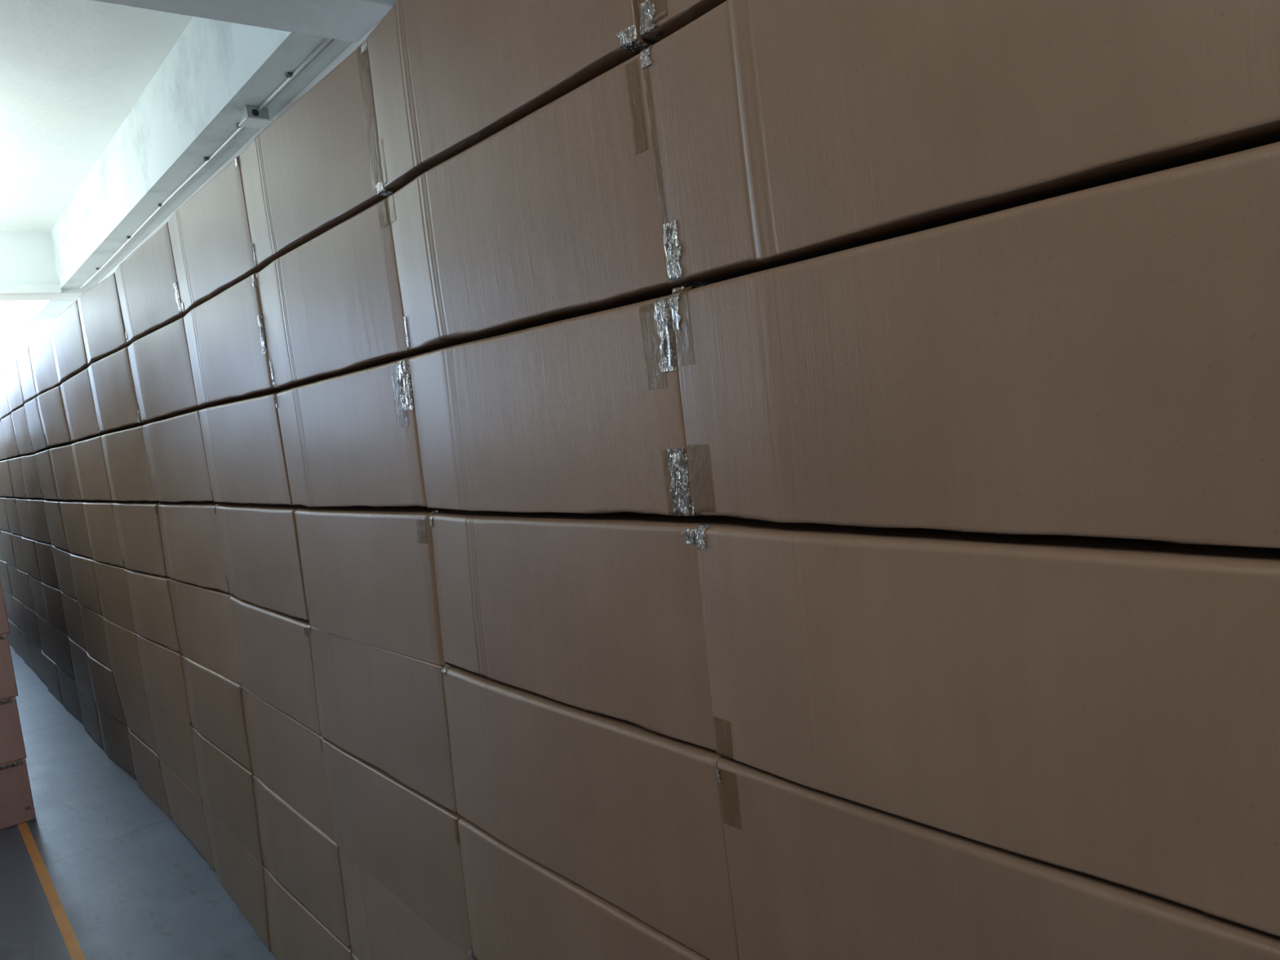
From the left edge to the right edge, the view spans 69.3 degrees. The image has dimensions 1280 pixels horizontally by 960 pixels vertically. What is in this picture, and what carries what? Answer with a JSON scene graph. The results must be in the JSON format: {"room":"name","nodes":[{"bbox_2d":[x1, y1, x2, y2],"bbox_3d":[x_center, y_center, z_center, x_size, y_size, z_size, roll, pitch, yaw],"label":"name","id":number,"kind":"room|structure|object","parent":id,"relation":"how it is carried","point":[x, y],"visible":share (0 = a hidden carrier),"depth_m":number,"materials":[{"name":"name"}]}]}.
{"room":"warehouse","nodes":[
{"label":"warehouse","id":0,"kind":"room"},
{"bbox_2d":[0,0,193,306],"bbox_3d":[-5.133,-1.466,2.754,7.260,0.150,17.800,-11,6,-39],"label":"ceiling","id":1,"kind":"structure","parent":0,"point":[72,72],"depth_m":4.29,"materials":[{"name":"paint"}]},
{"bbox_2d":[0,231,89,301],"bbox_3d":[-6.864,-1.145,4.920,6.859,0.460,0.350,-11,6,-39],"label":"ceiling beam","id":2,"kind":"structure","parent":1,"relation":"attached to","point":[28,268],"depth_m":6.75,"materials":[{"name":"paint"}]},
{"bbox_2d":[0,0,396,370],"bbox_3d":[-2.566,-1.671,4.874,0.209,0.430,17.400,-11,6,-39],"label":"ceiling beam","id":3,"kind":"structure","parent":1,"relation":"attached to","point":[193,103],"depth_m":4.33,"materials":[{"name":"paint"}]},
{"bbox_2d":[80,37,335,288],"bbox_3d":[-2.594,-1.454,4.991,0.050,0.014,4.900,-11,6,-39],"label":"cable conduit","id":4,"kind":"object","parent":3,"relation":"attached to","point":[291,77],"visible":0.98,"depth_m":4.11,"materials":[{"name":"white plastic"}]},
{"bbox_2d":[238,105,273,128],"bbox_3d":[-1.534,-1.447,3.687,0.104,0.056,0.100,-11,6,-39],"label":"junction box","id":5,"kind":"object","parent":4,"relation":"attached to","point":[251,116],"visible":1,"depth_m":3.67,"materials":[{"name":"grey plastic"}]},
{"bbox_2d":[93,0,394,42],"bbox_3d":[-3.509,-1.209,0.849,6.859,0.442,0.299,-11,6,-39],"label":"ceiling beam","id":6,"kind":"structure","parent":1,"relation":"attached to","point":[349,20],"depth_m":2.87,"materials":[{"name":"paint"}]},
{"bbox_2d":[0,644,277,959],"bbox_3d":[-4.712,2.051,3.054,7.260,0.120,17.800,-11,6,-39],"label":"floor","id":7,"kind":"structure","parent":0,"point":[129,884],"depth_m":3.85,"materials":[{"name":"concrete"}]},
{"bbox_2d":[0,758,35,830],"bbox_3d":[-3.436,1.562,4.480,0.769,0.306,0.574,-11,6,-39],"label":"cardboard box","id":8,"kind":"object","parent":7,"relation":"on","point":[16,802],"visible":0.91,"depth_m":4.46,"materials":[{"name":"beige"}]},
{"bbox_2d":[0,696,26,764],"bbox_3d":[-3.470,1.258,4.461,0.769,0.307,0.574,-11,6,-39],"label":"cardboard box","id":9,"kind":"object","parent":8,"relation":"on","point":[12,748],"visible":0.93,"depth_m":4.46,"materials":[{"name":"beige"}]},
{"bbox_2d":[0,633,18,700],"bbox_3d":[-3.500,0.952,4.446,0.769,0.308,0.574,-11,6,-39],"label":"cardboard box","id":10,"kind":"object","parent":9,"relation":"on","point":[8,687],"visible":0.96,"depth_m":4.45,"materials":[{"name":"beige"}]},
{"bbox_2d":[29,640,47,684],"bbox_3d":[-4.687,1.439,7.716,0.582,0.300,0.767,-11,6,-39],"label":"cardboard box","id":11,"kind":"object","parent":7,"relation":"on","point":[37,655],"visible":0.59,"depth_m":7.48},
{"bbox_2d":[22,604,41,649],"bbox_3d":[-4.724,1.142,7.690,0.587,0.300,0.767,-11,6,-39],"label":"cardboard box","id":12,"kind":"object","parent":11,"relation":"on","point":[30,616],"visible":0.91,"depth_m":7.42,"materials":[{"name":"beige"}]},
{"bbox_2d":[17,568,35,612],"bbox_3d":[-4.759,0.846,7.665,0.586,0.300,0.767,-11,6,-39],"label":"cardboard box","id":13,"kind":"object","parent":12,"relation":"on","point":[24,580],"visible":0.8,"depth_m":7.40,"materials":[{"name":"beige"}]},
{"bbox_2d":[17,822,85,959],"bbox_3d":[-1.086,1.631,2.161,0.048,0.001,7.000,-11,6,-39],"label":"floor marking line","id":14,"kind":"object","parent":7,"relation":"on","point":[72,944],"depth_m":3.66,"materials":[{"name":"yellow paint"}]},
{"bbox_2d":[41,649,62,704],"bbox_3d":[-4.200,1.431,7.121,0.590,0.300,0.767,-11,6,-39],"label":"cardboard box","id":15,"kind":"object","parent":7,"relation":"on","point":[50,666],"visible":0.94,"depth_m":6.85,"materials":[{"name":"beige"}]},
{"bbox_2d":[35,612,54,662],"bbox_3d":[-4.232,1.134,7.098,0.581,0.300,0.767,-11,6,-39],"label":"cardboard box","id":16,"kind":"object","parent":15,"relation":"on","point":[42,624],"visible":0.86,"depth_m":6.86,"materials":[{"name":"beige"}]},
{"bbox_2d":[27,575,47,621],"bbox_3d":[-4.268,0.837,7.073,0.581,0.300,0.767,-11,6,-39],"label":"cardboard box","id":17,"kind":"object","parent":16,"relation":"on","point":[35,584],"visible":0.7,"depth_m":6.83,"materials":[{"name":"beige"}]},
{"bbox_2d":[21,536,40,580],"bbox_3d":[-4.306,0.541,7.046,0.588,0.300,0.767,-11,6,-39],"label":"cardboard box","id":18,"kind":"object","parent":17,"relation":"on","point":[28,545],"visible":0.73,"depth_m":6.78,"materials":[{"name":"beige"}]},
{"bbox_2d":[14,497,35,538],"bbox_3d":[-4.340,0.244,7.022,0.583,0.300,0.767,-11,6,-39],"label":"cardboard box","id":19,"kind":"object","parent":18,"relation":"on","point":[24,517],"visible":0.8,"depth_m":6.77,"materials":[{"name":"beige"}]},
{"bbox_2d":[8,456,26,497],"bbox_3d":[-4.377,-0.051,6.996,0.586,0.305,0.767,-11,6,-39],"label":"cardboard box","id":20,"kind":"object","parent":19,"relation":"on","point":[15,464],"visible":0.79,"depth_m":6.73,"materials":[{"name":"brown"}]},
{"bbox_2d":[0,414,35,457],"bbox_3d":[-4.413,-0.351,6.970,0.587,0.304,0.767,-11,6,-39],"label":"cardboard box","id":21,"kind":"object","parent":20,"relation":"on","point":[10,440],"visible":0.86,"depth_m":6.71,"materials":[{"name":"beige"}]},
{"bbox_2d":[56,664,83,724],"bbox_3d":[-3.709,1.423,6.529,0.584,0.300,0.767,-11,6,-39],"label":"cardboard box","id":22,"kind":"object","parent":7,"relation":"on","point":[68,686],"visible":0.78,"depth_m":6.29,"materials":[{"name":"beige"}]},
{"bbox_2d":[48,623,75,679],"bbox_3d":[-3.744,1.126,6.504,0.584,0.300,0.767,-11,6,-39],"label":"cardboard box","id":23,"kind":"object","parent":22,"relation":"on","point":[60,641],"visible":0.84,"depth_m":6.26,"materials":[{"name":"beige"}]},
{"bbox_2d":[40,582,67,635],"bbox_3d":[-3.780,0.829,6.479,0.584,0.300,0.767,-11,6,-39],"label":"cardboard box","id":24,"kind":"object","parent":23,"relation":"on","point":[51,595],"visible":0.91,"depth_m":6.23,"materials":[{"name":"beige"}]},
{"bbox_2d":[34,540,59,588],"bbox_3d":[-3.816,0.532,6.454,0.584,0.300,0.767,-11,6,-39],"label":"cardboard box","id":25,"kind":"object","parent":24,"relation":"on","point":[45,556],"visible":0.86,"depth_m":6.21,"materials":[{"name":"beige"}]},
{"bbox_2d":[26,497,50,542],"bbox_3d":[-3.851,0.239,6.428,0.584,0.296,0.767,-11,6,-39],"label":"cardboard box","id":26,"kind":"object","parent":25,"relation":"on","point":[39,525],"visible":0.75,"depth_m":6.20,"materials":[{"name":"beige"}]},
{"bbox_2d":[19,454,42,497],"bbox_3d":[-3.885,-0.058,6.404,0.582,0.305,0.767,-11,6,-39],"label":"cardboard box","id":27,"kind":"object","parent":26,"relation":"on","point":[31,479],"visible":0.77,"depth_m":6.17,"materials":[{"name":"beige"}]},
{"bbox_2d":[10,405,38,454],"bbox_3d":[-3.925,-0.357,6.376,0.590,0.318,0.767,-11,6,-39],"label":"cardboard box","id":28,"kind":"object","parent":27,"relation":"on","point":[19,418],"visible":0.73,"depth_m":6.13,"materials":[{"name":"beige"}]},
{"bbox_2d":[3,360,25,412],"bbox_3d":[-3.960,-0.656,6.350,0.590,0.297,0.767,-11,6,-39],"label":"cardboard box","id":29,"kind":"object","parent":28,"relation":"on","point":[11,376],"visible":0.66,"depth_m":6.11,"materials":[{"name":"beige"}]},
{"bbox_2d":[75,681,102,749],"bbox_3d":[-3.218,1.415,5.937,0.580,0.300,0.767,-11,6,-39],"label":"cardboard box","id":30,"kind":"object","parent":7,"relation":"on","point":[87,705],"visible":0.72,"depth_m":5.67,"materials":[{"name":"beige"}]},
{"bbox_2d":[67,635,93,699],"bbox_3d":[-3.253,1.118,5.913,0.579,0.300,0.767,-11,6,-39],"label":"cardboard box","id":31,"kind":"object","parent":30,"relation":"on","point":[79,660],"visible":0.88,"depth_m":5.66,"materials":[{"name":"brown"}]},
{"bbox_2d":[60,591,86,651],"bbox_3d":[-3.288,0.821,5.888,0.577,0.300,0.767,-11,6,-39],"label":"cardboard box","id":32,"kind":"object","parent":31,"relation":"on","point":[70,605],"visible":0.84,"depth_m":5.63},
{"bbox_2d":[52,545,76,598],"bbox_3d":[-3.324,0.524,5.862,0.579,0.299,0.767,-11,6,-39],"label":"cardboard box","id":33,"kind":"object","parent":32,"relation":"on","point":[61,557],"visible":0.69,"depth_m":5.62,"materials":[{"name":"beige"}]},
{"bbox_2d":[43,498,71,551],"bbox_3d":[-3.362,0.235,5.834,0.588,0.310,0.767,-11,6,-39],"label":"cardboard box","id":34,"kind":"object","parent":33,"relation":"on","point":[57,535],"visible":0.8,"depth_m":5.57,"materials":[{"name":"beige"}]},
{"bbox_2d":[34,448,57,499],"bbox_3d":[-3.400,-0.064,5.808,0.591,0.307,0.767,-11,6,-39],"label":"cardboard box","id":35,"kind":"object","parent":34,"relation":"on","point":[48,489],"visible":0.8,"depth_m":5.52,"materials":[{"name":"beige"}]},
{"bbox_2d":[23,397,57,452],"bbox_3d":[-3.441,-0.363,5.778,0.605,0.316,0.767,-11,6,-39],"label":"cardboard box","id":36,"kind":"object","parent":35,"relation":"on","point":[34,424],"visible":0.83,"depth_m":5.52,"materials":[{"name":"beige"}]},
{"bbox_2d":[16,345,38,403],"bbox_3d":[-3.475,-0.663,5.753,0.601,0.303,0.767,-11,6,-39],"label":"cardboard box","id":37,"kind":"object","parent":36,"relation":"on","point":[23,359],"visible":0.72,"depth_m":5.48,"materials":[{"name":"beige"}]},
{"bbox_2d":[96,705,135,778],"bbox_3d":[-2.729,1.407,5.344,0.582,0.300,0.767,-11,6,-39],"label":"cardboard box","id":38,"kind":"object","parent":7,"relation":"on","point":[114,734],"visible":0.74,"depth_m":5.11,"materials":[{"name":"beige"}]},
{"bbox_2d":[85,651,127,725],"bbox_3d":[-2.768,1.110,5.316,0.590,0.300,0.767,-11,6,-39],"label":"cardboard box","id":39,"kind":"object","parent":38,"relation":"on","point":[105,692],"visible":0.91,"depth_m":5.06,"materials":[{"name":"beige"}]},
{"bbox_2d":[77,602,111,667],"bbox_3d":[-2.801,0.813,5.292,0.584,0.300,0.767,-11,6,-39],"label":"cardboard box","id":40,"kind":"object","parent":39,"relation":"on","point":[92,624],"visible":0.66,"depth_m":5.06,"materials":[{"name":"beige"}]},
{"bbox_2d":[69,552,102,614],"bbox_3d":[-2.838,0.526,5.266,0.589,0.300,0.767,-11,6,-39],"label":"cardboard box","id":41,"kind":"object","parent":40,"relation":"on","point":[86,587],"visible":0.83,"depth_m":5.01,"materials":[{"name":"beige"}]},
{"bbox_2d":[58,499,93,558],"bbox_3d":[-2.874,0.229,5.241,0.589,0.306,0.767,-11,6,-39],"label":"cardboard box","id":42,"kind":"object","parent":41,"relation":"on","point":[72,511],"visible":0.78,"depth_m":5.00,"materials":[{"name":"beige"}]},
{"bbox_2d":[48,444,84,500],"bbox_3d":[-2.912,-0.072,5.213,0.595,0.307,0.767,-11,6,-39],"label":"cardboard box","id":43,"kind":"object","parent":42,"relation":"on","point":[62,460],"visible":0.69,"depth_m":4.98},
{"bbox_2d":[35,385,79,447],"bbox_3d":[-2.954,-0.371,5.183,0.611,0.303,0.767,-11,6,-39],"label":"cardboard box","id":44,"kind":"object","parent":43,"relation":"on","point":[50,403],"visible":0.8,"depth_m":4.94,"materials":[{"name":"beige"}]},
{"bbox_2d":[27,326,61,395],"bbox_3d":[-2.988,-0.668,5.159,0.607,0.306,0.767,-11,6,-39],"label":"cardboard box","id":45,"kind":"object","parent":44,"relation":"on","point":[40,348],"visible":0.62,"depth_m":4.92,"materials":[{"name":"beige"}]},
{"bbox_2d":[126,725,172,819],"bbox_3d":[-2.235,1.393,4.755,0.566,0.308,0.767,-11,6,-39],"label":"cardboard box","id":46,"kind":"object","parent":7,"relation":"on","point":[147,767],"visible":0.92,"depth_m":4.51,"materials":[{"name":"beige"}]},
{"bbox_2d":[112,672,157,753],"bbox_3d":[-2.276,1.102,4.725,0.583,0.300,0.767,-11,6,-39],"label":"cardboard box","id":47,"kind":"object","parent":46,"relation":"on","point":[135,704],"visible":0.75,"depth_m":4.48,"materials":[{"name":"beige"}]},
{"bbox_2d":[102,617,146,694],"bbox_3d":[-2.312,0.809,4.699,0.585,0.291,0.767,-11,6,-39],"label":"cardboard box","id":48,"kind":"object","parent":47,"relation":"on","point":[122,643],"visible":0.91,"depth_m":4.46,"materials":[{"name":"beige"}]},
{"bbox_2d":[93,560,137,634],"bbox_3d":[-2.347,0.518,4.674,0.586,0.302,0.767,-11,6,-39],"label":"cardboard box","id":49,"kind":"object","parent":48,"relation":"on","point":[111,580],"visible":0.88,"depth_m":4.44,"materials":[{"name":"beige"}]},
{"bbox_2d":[82,499,124,568],"bbox_3d":[-2.385,0.218,4.647,0.590,0.307,0.767,-11,6,-39],"label":"cardboard box","id":50,"kind":"object","parent":49,"relation":"on","point":[104,543],"visible":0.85,"depth_m":4.41,"materials":[{"name":"beige"}]},
{"bbox_2d":[71,435,112,500],"bbox_3d":[-2.422,-0.083,4.621,0.592,0.309,0.767,-11,6,-39],"label":"cardboard box","id":51,"kind":"object","parent":50,"relation":"on","point":[88,454],"visible":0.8,"depth_m":4.37,"materials":[{"name":"beige"}]},
{"bbox_2d":[59,368,113,441],"bbox_3d":[-2.460,-0.384,4.594,0.597,0.312,0.767,-11,6,-39],"label":"cardboard box","id":52,"kind":"object","parent":51,"relation":"on","point":[77,394],"visible":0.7,"depth_m":4.36,"materials":[{"name":"beige"}]},
{"bbox_2d":[48,300,90,383],"bbox_3d":[-2.497,-0.678,4.567,0.603,0.309,0.767,-11,6,-39],"label":"cardboard box","id":53,"kind":"object","parent":52,"relation":"on","point":[65,330],"visible":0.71,"depth_m":4.32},
{"bbox_2d":[158,757,215,871],"bbox_3d":[-1.746,1.385,4.161,0.567,0.308,0.767,-11,6,-39],"label":"cardboard box","id":54,"kind":"object","parent":7,"relation":"on","point":[186,809],"visible":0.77,"depth_m":3.94,"materials":[{"name":"beige"}]},
{"bbox_2d":[146,696,202,800],"bbox_3d":[-1.782,1.092,4.136,0.569,0.311,0.767,-11,6,-39],"label":"cardboard box","id":55,"kind":"object","parent":54,"relation":"on","point":[174,738],"visible":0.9,"depth_m":3.91,"materials":[{"name":"beige"}]},
{"bbox_2d":[135,634,192,727],"bbox_3d":[-1.819,0.797,4.109,0.572,0.299,0.767,-11,6,-39],"label":"cardboard box","id":56,"kind":"object","parent":55,"relation":"on","point":[162,666],"visible":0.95,"depth_m":3.87,"materials":[{"name":"beige"}]},
{"bbox_2d":[124,568,180,653],"bbox_3d":[-1.855,0.503,4.083,0.576,0.314,0.767,-11,6,-39],"label":"cardboard box","id":57,"kind":"object","parent":56,"relation":"on","point":[152,607],"visible":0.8,"depth_m":3.84,"materials":[{"name":"beige"}]},
{"bbox_2d":[111,500,168,576],"bbox_3d":[-1.893,0.208,4.056,0.583,0.311,0.767,-11,6,-39],"label":"cardboard box","id":58,"kind":"object","parent":57,"relation":"on","point":[137,522],"visible":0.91,"depth_m":3.81,"materials":[{"name":"beige"}]},
{"bbox_2d":[101,425,157,501],"bbox_3d":[-1.931,-0.093,4.029,0.588,0.307,0.767,-11,6,-39],"label":"cardboard box","id":59,"kind":"object","parent":58,"relation":"on","point":[126,464],"visible":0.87,"depth_m":3.78,"materials":[{"name":"beige"}]},
{"bbox_2d":[88,346,155,432],"bbox_3d":[-1.970,-0.396,4.001,0.594,0.306,0.767,-11,6,-39],"label":"cardboard box","id":60,"kind":"object","parent":59,"relation":"on","point":[112,384],"visible":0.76,"depth_m":3.75,"materials":[{"name":"beige"}]},
{"bbox_2d":[76,272,131,364],"bbox_3d":[-2.005,-0.691,3.976,0.593,0.300,0.767,-11,6,-39],"label":"cardboard box","id":61,"kind":"object","parent":60,"relation":"on","point":[102,324],"visible":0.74,"depth_m":3.73,"materials":[{"name":"beige"}]},
{"bbox_2d":[203,804,270,951],"bbox_3d":[-1.268,1.386,3.558,0.599,0.295,0.767,-11,6,-39],"label":"cardboard box","id":62,"kind":"object","parent":7,"relation":"on","point":[240,874],"visible":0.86,"depth_m":3.30,"materials":[{"name":"cardboard"}]},
{"bbox_2d":[191,726,263,866],"bbox_3d":[-1.296,1.088,3.539,0.580,0.318,0.767,-11,6,-39],"label":"cardboard box","id":63,"kind":"object","parent":62,"relation":"on","point":[227,786],"visible":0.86,"depth_m":3.29,"materials":[{"name":"beige"}]},
{"bbox_2d":[180,654,251,770],"bbox_3d":[-1.329,0.785,3.517,0.570,0.301,0.767,-11,6,-39],"label":"cardboard box","id":64,"kind":"object","parent":63,"relation":"on","point":[215,705],"visible":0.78,"depth_m":3.27,"materials":[{"name":"beige"}]},
{"bbox_2d":[166,577,240,684],"bbox_3d":[-1.363,0.490,3.493,0.566,0.304,0.767,-11,6,-39],"label":"cardboard box","id":65,"kind":"object","parent":64,"relation":"on","point":[202,615],"visible":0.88,"depth_m":3.27,"materials":[{"name":"beige"}]},
{"bbox_2d":[156,501,228,592],"bbox_3d":[-1.399,0.195,3.467,0.569,0.302,0.767,-11,6,-39],"label":"cardboard box","id":66,"kind":"object","parent":65,"relation":"on","point":[189,532],"visible":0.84,"depth_m":3.24,"materials":[{"name":"beige"}]},
{"bbox_2d":[141,409,212,502],"bbox_3d":[-1.437,-0.105,3.439,0.575,0.313,0.767,-11,6,-39],"label":"cardboard box","id":67,"kind":"object","parent":66,"relation":"on","point":[175,449],"visible":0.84,"depth_m":3.20,"materials":[{"name":"beige"}]},
{"bbox_2d":[127,316,217,422],"bbox_3d":[-1.475,-0.403,3.412,0.580,0.303,0.767,-11,6,-39],"label":"cardboard box","id":68,"kind":"object","parent":67,"relation":"on","point":[160,363],"visible":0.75,"depth_m":3.17,"materials":[{"name":"beige"}]},
{"bbox_2d":[114,222,187,343],"bbox_3d":[-1.511,-0.700,3.386,0.581,0.300,0.767,-11,6,-39],"label":"cardboard box","id":69,"kind":"object","parent":68,"relation":"on","point":[147,282],"visible":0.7,"depth_m":3.14,"materials":[{"name":"beige"}]},
{"bbox_2d":[262,864,352,959],"bbox_3d":[-0.780,1.374,2.964,0.602,0.304,0.767,-11,6,-39],"label":"cardboard box","id":70,"kind":"object","parent":7,"relation":"on","point":[295,932],"visible":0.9,"depth_m":2.83,"materials":[{"name":"beige"}]},
{"bbox_2d":[252,774,350,948],"bbox_3d":[-0.811,1.083,2.943,0.592,0.314,0.767,-11,6,-39],"label":"cardboard box","id":71,"kind":"object","parent":70,"relation":"on","point":[300,855],"visible":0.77,"depth_m":2.70,"materials":[{"name":"beige"}]},
{"bbox_2d":[239,684,335,841],"bbox_3d":[-0.843,0.779,2.921,0.580,0.303,0.767,-11,6,-39],"label":"cardboard box","id":72,"kind":"object","parent":71,"relation":"on","point":[287,756],"visible":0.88,"depth_m":2.69,"materials":[{"name":"beige"}]},
{"bbox_2d":[229,595,320,735],"bbox_3d":[-0.879,0.489,2.895,0.583,0.307,0.767,-11,6,-39],"label":"cardboard box","id":73,"kind":"object","parent":72,"relation":"on","point":[273,652],"visible":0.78,"depth_m":2.65,"materials":[{"name":"brown"}]},
{"bbox_2d":[213,502,309,620],"bbox_3d":[-0.910,0.189,2.873,0.570,0.308,0.767,-11,6,-39],"label":"cardboard box","id":74,"kind":"object","parent":73,"relation":"on","point":[260,542],"visible":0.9,"depth_m":2.62,"materials":[{"name":"beige"}]},
{"bbox_2d":[198,392,293,505],"bbox_3d":[-0.947,-0.114,2.847,0.571,0.311,0.767,-11,6,-39],"label":"cardboard box","id":75,"kind":"object","parent":74,"relation":"on","point":[242,439],"visible":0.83,"depth_m":2.59,"materials":[{"name":"beige"}]},
{"bbox_2d":[183,271,292,405],"bbox_3d":[-0.983,-0.410,2.821,0.573,0.306,0.767,-11,6,-39],"label":"cardboard box","id":76,"kind":"object","parent":75,"relation":"on","point":[226,336],"visible":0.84,"depth_m":2.56,"materials":[{"name":"beige"}]},
{"bbox_2d":[167,154,264,312],"bbox_3d":[-1.018,-0.710,2.797,0.570,0.299,0.767,-11,6,-39],"label":"cardboard box","id":77,"kind":"object","parent":76,"relation":"on","point":[211,237],"visible":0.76,"depth_m":2.55,"materials":[{"name":"beige"}]},
{"bbox_2d":[350,953,358,959],"bbox_3d":[-0.293,1.366,2.369,0.606,0.304,0.767,-11,6,-39],"label":"cardboard box","id":78,"kind":"object","parent":7,"relation":"on","point":[353,956],"visible":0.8,"depth_m":2.46,"materials":[{"name":"beige"}]},
{"bbox_2d":[337,846,476,959],"bbox_3d":[-0.328,1.072,2.344,0.607,0.319,0.767,-11,6,-39],"label":"cardboard box","id":79,"kind":"object","parent":78,"relation":"on","point":[382,926],"visible":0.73,"depth_m":2.23,"materials":[{"name":"beige"}]},
{"bbox_2d":[321,737,475,959],"bbox_3d":[-0.364,0.776,2.319,0.606,0.297,0.767,-11,6,-39],"label":"cardboard box","id":80,"kind":"object","parent":79,"relation":"on","point":[408,842],"visible":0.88,"depth_m":2.06,"materials":[{"name":"brown"}]},
{"bbox_2d":[307,625,457,813],"bbox_3d":[-0.395,0.481,2.297,0.597,0.310,0.767,-11,6,-39],"label":"cardboard box","id":81,"kind":"object","parent":80,"relation":"on","point":[386,708],"visible":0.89,"depth_m":2.04,"materials":[{"name":"beige"}]},
{"bbox_2d":[294,506,450,665],"bbox_3d":[-0.426,0.182,2.276,0.583,0.308,0.767,-11,6,-39],"label":"cardboard box","id":82,"kind":"object","parent":81,"relation":"on","point":[369,574],"visible":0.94,"depth_m":2.01,"materials":[{"name":"brown"}]},
{"bbox_2d":[274,356,426,506],"bbox_3d":[-0.460,-0.120,2.252,0.579,0.307,0.767,-11,6,-39],"label":"cardboard box","id":83,"kind":"object","parent":82,"relation":"on","point":[349,439],"visible":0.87,"depth_m":2.00,"materials":[{"name":"beige"}]},
{"bbox_2d":[257,197,431,387],"bbox_3d":[-0.495,-0.419,2.227,0.575,0.308,0.767,-11,6,-39],"label":"cardboard box","id":84,"kind":"object","parent":83,"relation":"on","point":[332,306],"visible":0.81,"depth_m":1.98,"materials":[{"name":"brown"}]},
{"bbox_2d":[239,39,397,267],"bbox_3d":[-0.530,-0.716,2.203,0.573,0.296,0.767,-11,6,-39],"label":"cardboard box","id":85,"kind":"object","parent":84,"relation":"on","point":[317,166],"visible":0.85,"depth_m":1.96,"materials":[{"name":"brown"}]},
{"bbox_3d":[0.691,1.356,1.187,0.594,0.290,0.767,-11,6,-39],"label":"cardboard box","id":86,"kind":"object","parent":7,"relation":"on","visible":0},
{"bbox_3d":[0.658,1.066,1.164,0.590,0.295,0.767,-11,6,-39],"label":"cardboard box","id":87,"kind":"object","parent":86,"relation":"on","visible":0},
{"bbox_3d":[0.622,0.773,1.139,0.592,0.297,0.767,-11,6,-39],"label":"cardboard box","id":88,"kind":"object","parent":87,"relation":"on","visible":0},
{"bbox_2d":[715,756,1279,959],"bbox_3d":[0.585,0.473,1.112,0.594,0.310,0.767,-11,6,-39],"label":"cardboard box","id":89,"kind":"object","parent":88,"relation":"on","point":[815,874],"visible":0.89,"depth_m":1.00,"materials":[{"name":"brown"}]},
{"bbox_2d":[694,516,1279,937],"bbox_3d":[0.549,0.175,1.086,0.595,0.328,0.767,-11,6,-39],"label":"cardboard box","id":90,"kind":"object","parent":89,"relation":"on","point":[1107,708],"visible":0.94,"depth_m":0.86,"materials":[{"name":"brown"}]},
{"bbox_2d":[669,141,1279,548],"bbox_3d":[0.515,-0.129,1.062,0.589,0.318,0.767,-11,6,-39],"label":"cardboard box","id":91,"kind":"object","parent":90,"relation":"on","point":[1101,361],"visible":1,"depth_m":0.82,"materials":[{"name":"brown"}]},
{"bbox_2d":[640,0,1279,286],"bbox_3d":[0.481,-0.430,1.038,0.584,0.302,0.767,-11,6,-39],"label":"cardboard box","id":92,"kind":"object","parent":91,"relation":"on","point":[783,132],"visible":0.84,"depth_m":0.87,"materials":[{"name":"beige"}]},
{"bbox_2d":[636,0,726,42],"bbox_3d":[0.446,-0.726,1.014,0.583,0.303,0.767,-11,6,-39],"label":"cardboard box","id":93,"kind":"object","parent":92,"relation":"on","point":[658,19],"visible":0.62,"depth_m":1.10,"materials":[{"name":"brown"}]},
{"bbox_3d":[0.195,1.365,1.775,0.613,0.290,0.767,-11,6,-39],"label":"cardboard box","id":94,"kind":"object","parent":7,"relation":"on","visible":0},
{"bbox_3d":[0.159,1.066,1.750,0.611,0.315,0.767,-11,6,-39],"label":"cardboard box","id":95,"kind":"object","parent":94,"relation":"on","visible":0},
{"bbox_2d":[457,817,709,959],"bbox_3d":[0.127,0.775,1.727,0.605,0.312,0.767,-11,6,-39],"label":"cardboard box","id":96,"kind":"object","parent":95,"relation":"on","point":[519,908],"visible":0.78,"depth_m":1.62,"materials":[{"name":"brown"}]},
{"bbox_2d":[440,664,739,959],"bbox_3d":[0.093,0.476,1.703,0.601,0.322,0.767,-11,6,-39],"label":"cardboard box","id":97,"kind":"object","parent":96,"relation":"on","point":[630,814],"visible":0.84,"depth_m":1.43,"materials":[{"name":"beige"}]},
{"bbox_2d":[429,509,728,751],"bbox_3d":[0.061,0.173,1.681,0.589,0.314,0.767,-11,6,-39],"label":"cardboard box","id":98,"kind":"object","parent":97,"relation":"on","point":[599,613],"visible":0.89,"depth_m":1.41,"materials":[{"name":"beige"}]},
{"bbox_2d":[408,294,692,515],"bbox_3d":[0.027,-0.129,1.657,0.584,0.304,0.767,-11,6,-39],"label":"cardboard box","id":99,"kind":"object","parent":98,"relation":"on","point":[584,414],"visible":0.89,"depth_m":1.38,"materials":[{"name":"beige"}]},
{"bbox_2d":[387,53,699,351],"bbox_3d":[-0.007,-0.426,1.633,0.580,0.310,0.767,-11,6,-39],"label":"cardboard box","id":100,"kind":"object","parent":99,"relation":"on","point":[553,215],"visible":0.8,"depth_m":1.36,"materials":[{"name":"beige"}]},
{"bbox_2d":[366,0,656,190],"bbox_3d":[-0.044,-0.719,1.606,0.586,0.305,0.767,-11,6,-39],"label":"cardboard box","id":101,"kind":"object","parent":100,"relation":"on","point":[448,76],"visible":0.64,"depth_m":1.43,"materials":[{"name":"beige"}]},
{"bbox_2d":[97,0,398,284],"bbox_3d":[-2.231,-0.212,5.131,0.200,3.420,17.800,-11,6,-39],"label":"wall","id":102,"kind":"structure","parent":0,"point":[347,51],"depth_m":3.69,"materials":[{"name":"white paint"}]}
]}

